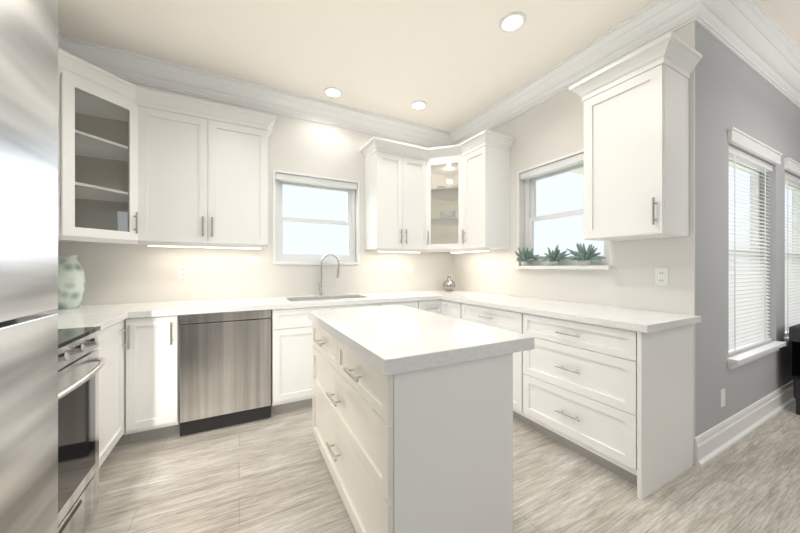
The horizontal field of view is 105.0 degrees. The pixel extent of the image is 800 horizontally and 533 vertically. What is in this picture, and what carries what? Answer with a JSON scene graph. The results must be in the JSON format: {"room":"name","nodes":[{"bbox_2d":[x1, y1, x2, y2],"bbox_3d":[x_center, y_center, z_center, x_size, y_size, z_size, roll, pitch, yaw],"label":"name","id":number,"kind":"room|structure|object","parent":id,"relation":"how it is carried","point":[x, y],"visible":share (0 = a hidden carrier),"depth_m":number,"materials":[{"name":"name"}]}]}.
{"room":"kitchen","nodes":[
{"label":"kitchen","id":0,"kind":"room"},
{"bbox_2d":[58,81,453,304],"bbox_3d":[-0.931,-0.222,3.248,3.865,2.870,0.150,0,0,-28],"label":"wall","id":1,"kind":"structure","parent":0,"point":[115,273],"depth_m":3.01,"materials":[{"name":"white paint"}]},
{"bbox_2d":[58,68,137,235],"bbox_3d":[-2.003,-0.716,2.071,0.309,0.934,0.308,0,0,-28],"label":"upper cabinet","id":2,"kind":"object","parent":1,"relation":"attached to","point":[98,116],"depth_m":2.22,"materials":[{"name":"white paint"}]},
{"bbox_2d":[122,84,217,247],"bbox_3d":[-1.803,-0.743,2.496,0.549,1.112,0.367,0,0,-28],"label":"upper cabinet","id":3,"kind":"object","parent":1,"relation":"attached to","point":[145,166],"depth_m":2.37,"materials":[{"name":"white paint"}]},
{"bbox_2d":[178,265,187,278],"bbox_3d":[-1.881,0.048,2.660,0.070,0.115,0.007,0,0,-28],"label":"electrical outlet","id":4,"kind":"object","parent":1,"relation":"attached to","point":[182,271],"visible":1,"depth_m":2.66,"materials":[{"name":"white plastic"}]},
{"bbox_2d":[218,104,269,247],"bbox_3d":[-1.449,-0.743,2.702,0.504,1.112,0.330,0,0,-28],"label":"upper cabinet","id":5,"kind":"object","parent":1,"relation":"attached to","point":[243,136],"depth_m":2.59,"materials":[{"name":"white paint"}]},
{"bbox_2d":[246,256,259,263],"bbox_3d":[-1.395,-0.062,2.914,0.115,0.070,0.007,0,0,-28],"label":"outlet","id":6,"kind":"object","parent":1,"relation":"attached to","point":[252,259],"visible":1,"depth_m":2.91,"materials":[{"name":"white plastic"}]},
{"bbox_2d":[273,169,359,263],"bbox_3d":[-0.874,-0.485,3.262,0.892,0.921,0.167,0,0,-28],"label":"window","id":7,"kind":"structure","parent":1,"relation":"in","point":[280,179],"depth_m":3.22,"materials":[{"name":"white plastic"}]},
{"bbox_2d":[364,138,395,249],"bbox_3d":[-0.156,-0.743,3.380,0.364,1.112,0.330,0,0,-28],"label":"upper cabinet","id":8,"kind":"object","parent":1,"relation":"attached to","point":[380,154],"depth_m":3.22,"materials":[{"name":"white paint"}]},
{"bbox_2d":[408,265,412,274],"bbox_3d":[0.123,0.043,3.710,0.070,0.115,0.007,0,0,-28],"label":"electrical outlet","id":9,"kind":"object","parent":1,"relation":"attached to","point":[410,269],"visible":1,"depth_m":3.71,"materials":[{"name":"white plastic"}]},
{"bbox_2d":[396,142,431,252],"bbox_3d":[0.091,-0.743,3.487,0.408,1.112,0.369,0,0,-28],"label":"upper cabinet","id":10,"kind":"object","parent":1,"relation":"attached to","point":[407,201],"depth_m":3.35,"materials":[{"name":"white paint"}]},
{"bbox_2d":[428,150,459,245],"bbox_3d":[0.490,-0.716,3.372,0.301,0.934,0.317,0,0,-28],"label":"upper cabinet","id":11,"kind":"object","parent":1,"relation":"attached to","point":[444,166],"depth_m":3.67,"materials":[{"name":"white paint"}]},
{"bbox_2d":[440,210,455,217],"bbox_3d":[0.563,-0.589,3.602,0.180,0.104,0.177,0,0,-28],"label":"dish","id":12,"kind":"object","parent":11,"relation":"in","point":[445,215],"depth_m":3.53,"materials":[{"name":"white ceramic"}]},
{"bbox_2d":[58,0,799,174],"bbox_3d":[1.944,-1.707,1.376,7.580,0.100,6.134,0,0,-28],"label":"ceiling","id":13,"kind":"structure","parent":0,"point":[453,64],"depth_m":2.25,"materials":[{"name":"white paint"}]},
{"bbox_2d":[324,87,341,97],"bbox_3d":[-0.636,-1.651,2.918,0.170,0.012,0.170,0,0,-28],"label":"recessed light","id":14,"kind":"object","parent":13,"relation":"in","point":[333,92],"visible":1,"depth_m":2.91,"materials":[{"name":"white"}]},
{"bbox_2d":[410,100,426,109],"bbox_3d":[0.191,-1.651,3.148,0.170,0.012,0.170,0,0,-28],"label":"recessed light","id":15,"kind":"object","parent":13,"relation":"in","point":[418,105],"visible":1,"depth_m":3.14,"materials":[{"name":"white"}]},
{"bbox_2d":[58,0,799,146],"bbox_3d":[1.944,-1.579,1.375,7.279,0.155,5.833,0,0,-28],"label":"crown molding","id":16,"kind":"structure","parent":13,"relation":"attached to","point":[752,35],"depth_m":2.48,"materials":[{"name":"white wood"}]},
{"bbox_2d":[499,12,525,32],"bbox_3d":[0.762,-1.651,2.081,0.170,0.012,0.170,0,0,-28],"label":"recessed light","id":17,"kind":"object","parent":13,"relation":"in","point":[511,22],"visible":1,"depth_m":2.07,"materials":[{"name":"white"}]},
{"bbox_2d":[81,401,799,532],"bbox_3d":[1.944,1.253,1.376,7.580,0.080,6.134,0,0,-28],"label":"floor","id":18,"kind":"structure","parent":0,"point":[271,474],"depth_m":1.68,"materials":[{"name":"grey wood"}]},
{"bbox_2d":[0,0,57,532],"bbox_3d":[-1.005,0.245,0.176,0.938,1.895,0.905,0,0,-28],"label":"fridge","id":19,"kind":"object","parent":18,"relation":"on","point":[28,262],"visible":1,"depth_m":0.66,"materials":[{"name":"grey metal"}]},
{"bbox_2d":[58,326,105,532],"bbox_3d":[-1.574,0.750,1.053,0.743,0.925,0.760,0,0,-28],"label":"range","id":20,"kind":"object","parent":18,"relation":"on","point":[81,362],"visible":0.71,"depth_m":1.32,"materials":[{"name":"silver metal"}]},
{"bbox_2d":[96,320,127,468],"bbox_3d":[-1.944,0.776,1.617,0.610,0.872,0.564,0,0,-28],"label":"base cabinet","id":21,"kind":"object","parent":18,"relation":"on","point":[111,385],"depth_m":1.83,"materials":[{"name":"white paint"}]},
{"bbox_2d":[114,318,137,446],"bbox_3d":[-2.194,0.776,2.154,0.667,0.872,0.610,0,0,-28],"label":"base cabinet","id":22,"kind":"object","parent":18,"relation":"on","point":[130,435],"depth_m":2.03,"materials":[{"name":"white paint"}]},
{"bbox_2d":[138,315,179,441],"bbox_3d":[-1.821,0.776,2.349,0.285,0.872,0.610,0,0,-28],"label":"base cabinet","id":23,"kind":"object","parent":18,"relation":"on","point":[152,382],"depth_m":2.11,"materials":[{"name":"white paint"}]},
{"bbox_2d":[58,310,134,331],"bbox_3d":[-1.916,0.318,1.618,0.660,0.040,0.546,0,0,-28],"label":"countertop","id":24,"kind":"structure","parent":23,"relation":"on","point":[103,316],"depth_m":1.79,"materials":[{"name":"white stone"}]},
{"bbox_2d":[39,290,474,317],"bbox_3d":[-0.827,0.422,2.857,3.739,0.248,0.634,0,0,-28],"label":"countertop","id":25,"kind":"structure","parent":23,"relation":"on","point":[146,309],"depth_m":2.54,"materials":[{"name":"white stone"}]},
{"bbox_2d":[57,255,84,309],"bbox_3d":[-2.340,0.109,2.161,0.176,0.375,0.176,0,0,-28],"label":"vase","id":26,"kind":"object","parent":25,"relation":"on","point":[71,283],"visible":0.83,"depth_m":2.12,"materials":[{"name":"ceramic"}]},
{"bbox_2d":[318,253,339,295],"bbox_3d":[-0.729,0.081,3.128,0.205,0.433,0.181,0,0,-28],"label":"faucet","id":27,"kind":"object","parent":25,"relation":"on","point":[321,289],"visible":1,"depth_m":3.14,"materials":[{"name":"silver metal"}]},
{"bbox_2d":[443,276,455,290],"bbox_3d":[0.596,0.204,3.733,0.156,0.185,0.156,0,0,-28],"label":"bottle","id":28,"kind":"object","parent":25,"relation":"on","point":[449,284],"visible":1,"depth_m":3.68,"materials":[{"name":"silver glass"}]},
{"bbox_2d":[180,310,270,435],"bbox_3d":[-1.417,0.771,2.545,0.596,0.859,0.585,0,0,-28],"label":"dishwasher","id":29,"kind":"object","parent":18,"relation":"on","point":[225,369],"visible":0.92,"depth_m":2.28,"materials":[{"name":"grey metal"}]},
{"bbox_2d":[350,300,425,310],"bbox_3d":[-0.143,0.776,3.228,0.528,0.872,0.610,0,0,-28],"label":"base cabinet","id":30,"kind":"object","parent":18,"relation":"on","point":[421,305],"depth_m":2.99,"materials":[{"name":"white paint"}]},
{"bbox_2d":[312,322,512,532],"bbox_3d":[-0.077,0.781,1.650,0.605,0.863,1.185,0,0,-28],"label":"kitchen island","id":31,"kind":"object","parent":18,"relation":"on","point":[429,450],"visible":0.92,"depth_m":1.16,"materials":[{"name":"white paint"}]},
{"bbox_2d":[308,305,534,375],"bbox_3d":[-0.027,0.321,1.676,0.694,0.053,1.235,0,0,-28],"label":"island countertop","id":32,"kind":"structure","parent":31,"relation":"on","point":[386,340],"depth_m":1.29,"materials":[{"name":"white stone"}]},
{"bbox_2d":[426,299,440,313],"bbox_3d":[0.144,0.776,3.378,0.349,0.872,0.610,0,0,-28],"label":"base cabinet","id":33,"kind":"object","parent":18,"relation":"on","point":[434,306],"depth_m":3.15,"materials":[{"name":"white paint"}]},
{"bbox_2d":[441,300,452,316],"bbox_3d":[0.784,0.776,3.152,0.610,0.872,0.376,0,0,-28],"label":"base cabinet","id":34,"kind":"object","parent":18,"relation":"on","point":[446,306],"depth_m":3.10,"materials":[{"name":"white paint"}]},
{"bbox_2d":[453,301,512,330],"bbox_3d":[0.996,0.776,2.748,0.610,0.872,0.765,0,0,-28],"label":"base cabinet","id":35,"kind":"object","parent":18,"relation":"on","point":[494,317],"depth_m":2.62,"materials":[{"name":"white paint"}]},
{"bbox_2d":[513,311,693,499],"bbox_3d":[1.335,0.776,2.097,0.612,0.872,0.816,0,0,-28],"label":"base cabinet","id":36,"kind":"object","parent":18,"relation":"on","point":[618,402],"depth_m":1.79,"materials":[{"name":"white paint"}]},
{"bbox_2d":[439,292,700,332],"bbox_3d":[1.107,0.318,2.493,0.649,0.040,1.800,0,0,-28],"label":"countertop","id":37,"kind":"structure","parent":36,"relation":"on","point":[646,321],"depth_m":2.03,"materials":[{"name":"white stone"}]},
{"bbox_2d":[789,324,799,414],"bbox_3d":[3.735,0.853,2.396,0.800,0.720,0.740,0,0,-28],"label":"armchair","id":38,"kind":"object","parent":18,"relation":"on","point":[794,351],"visible":1,"depth_m":2.51,"materials":[{"name":"black fabric"}]},
{"bbox_2d":[454,89,657,310],"bbox_3d":[1.271,-0.222,3.048,0.150,2.870,2.220,0,0,-28],"label":"wall","id":39,"kind":"structure","parent":0,"point":[552,129],"depth_m":2.73,"materials":[{"name":"white paint"}]},
{"bbox_2d":[480,265,483,274],"bbox_3d":[0.936,0.043,3.515,0.007,0.115,0.070,0,0,-28],"label":"electrical outlet","id":40,"kind":"object","parent":39,"relation":"attached to","point":[481,269],"visible":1,"depth_m":3.51,"materials":[{"name":"white plastic"}]},
{"bbox_2d":[456,130,511,249],"bbox_3d":[0.877,-0.743,3.239,0.366,1.112,0.388,0,0,-28],"label":"upper cabinet","id":41,"kind":"object","parent":39,"relation":"attached to","point":[484,157],"depth_m":3.10,"materials":[{"name":"white paint"}]},
{"bbox_2d":[513,149,612,269],"bbox_3d":[1.418,-0.461,2.698,0.205,0.968,0.887,0,0,-28],"label":"window","id":42,"kind":"structure","parent":39,"relation":"in","point":[533,176],"depth_m":2.86,"materials":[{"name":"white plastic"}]},
{"bbox_2d":[515,247,539,265],"bbox_3d":[1.204,-0.098,2.901,0.195,0.179,0.231,0,0,-28],"label":"plant","id":43,"kind":"object","parent":42,"relation":"on","point":[526,258],"visible":1,"depth_m":2.92,"materials":[{"name":"green plant"}]},
{"bbox_2d":[534,245,569,265],"bbox_3d":[1.322,-0.101,2.689,0.199,0.184,0.300,0,0,-28],"label":"plant","id":44,"kind":"object","parent":42,"relation":"on","point":[555,257],"visible":0.98,"depth_m":2.66,"materials":[{"name":"green plant"}]},
{"bbox_2d":[564,243,605,264],"bbox_3d":[1.431,-0.101,2.444,0.217,0.185,0.314,0,0,-28],"label":"plant","id":45,"kind":"object","parent":42,"relation":"on","point":[581,256],"visible":1,"depth_m":2.42,"materials":[{"name":"green plant"}]},
{"bbox_2d":[569,32,701,240],"bbox_3d":[1.506,-0.728,2.008,0.392,1.082,0.581,0,0,-28],"label":"upper cabinet","id":46,"kind":"object","parent":39,"relation":"attached to","point":[636,145],"visible":1,"depth_m":1.87,"materials":[{"name":"white paint"}]},
{"bbox_2d":[655,268,668,285],"bbox_3d":[1.720,0.068,2.018,0.007,0.115,0.070,0,0,-28],"label":"electrical outlet","id":47,"kind":"object","parent":39,"relation":"attached to","point":[661,276],"visible":1,"depth_m":2.01,"materials":[{"name":"white plastic"}]},
{"bbox_2d":[658,21,799,464],"bbox_3d":[3.321,-0.222,2.759,3.515,2.870,0.150,0,0,-28],"label":"wall","id":48,"kind":"structure","parent":0,"point":[728,89],"depth_m":2.06,"materials":[{"name":"grey paint"}]},
{"bbox_2d":[720,389,724,407],"bbox_3d":[2.178,0.888,2.071,0.070,0.114,0.006,0,0,-28],"label":"electrical outlet","id":49,"kind":"object","parent":48,"relation":"attached to","point":[722,397],"visible":0.95,"depth_m":2.06,"materials":[{"name":"white plastic"}]},
{"bbox_2d":[695,380,795,467],"bbox_3d":[3.374,1.130,2.683,3.533,0.165,0.031,0,0,-28],"label":"baseboard","id":50,"kind":"structure","parent":48,"relation":"attached to","point":[712,443],"depth_m":2.17,"materials":[{"name":"white wood"}]},
{"bbox_2d":[727,127,786,368],"bbox_3d":[2.715,-0.122,2.405,1.092,1.660,0.195,0,0,-28],"label":"window","id":51,"kind":"structure","parent":48,"relation":"in","point":[744,141],"depth_m":2.40,"materials":[{"name":"white wood"}]},
{"bbox_2d":[729,146,772,354],"bbox_3d":[2.714,-0.115,2.407,1.020,1.487,0.056,0,0,-28],"label":"blind","id":52,"kind":"object","parent":51,"relation":"attached to","point":[748,315],"visible":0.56,"depth_m":2.41,"materials":[{"name":"white plastic"}]},
{"bbox_2d":[784,158,799,346],"bbox_3d":[3.849,-0.122,2.999,1.092,1.660,0.195,0,0,-28],"label":"window","id":53,"kind":"structure","parent":48,"relation":"in","point":[791,165],"depth_m":3.26,"materials":[{"name":"white wood"}]},
{"bbox_2d":[785,172,799,334],"bbox_3d":[3.848,-0.115,3.001,1.020,1.487,0.056,0,0,-28],"label":"blind","id":54,"kind":"object","parent":53,"relation":"attached to","point":[792,293],"visible":0.46,"depth_m":2.96,"materials":[{"name":"white plastic"}]}
]}

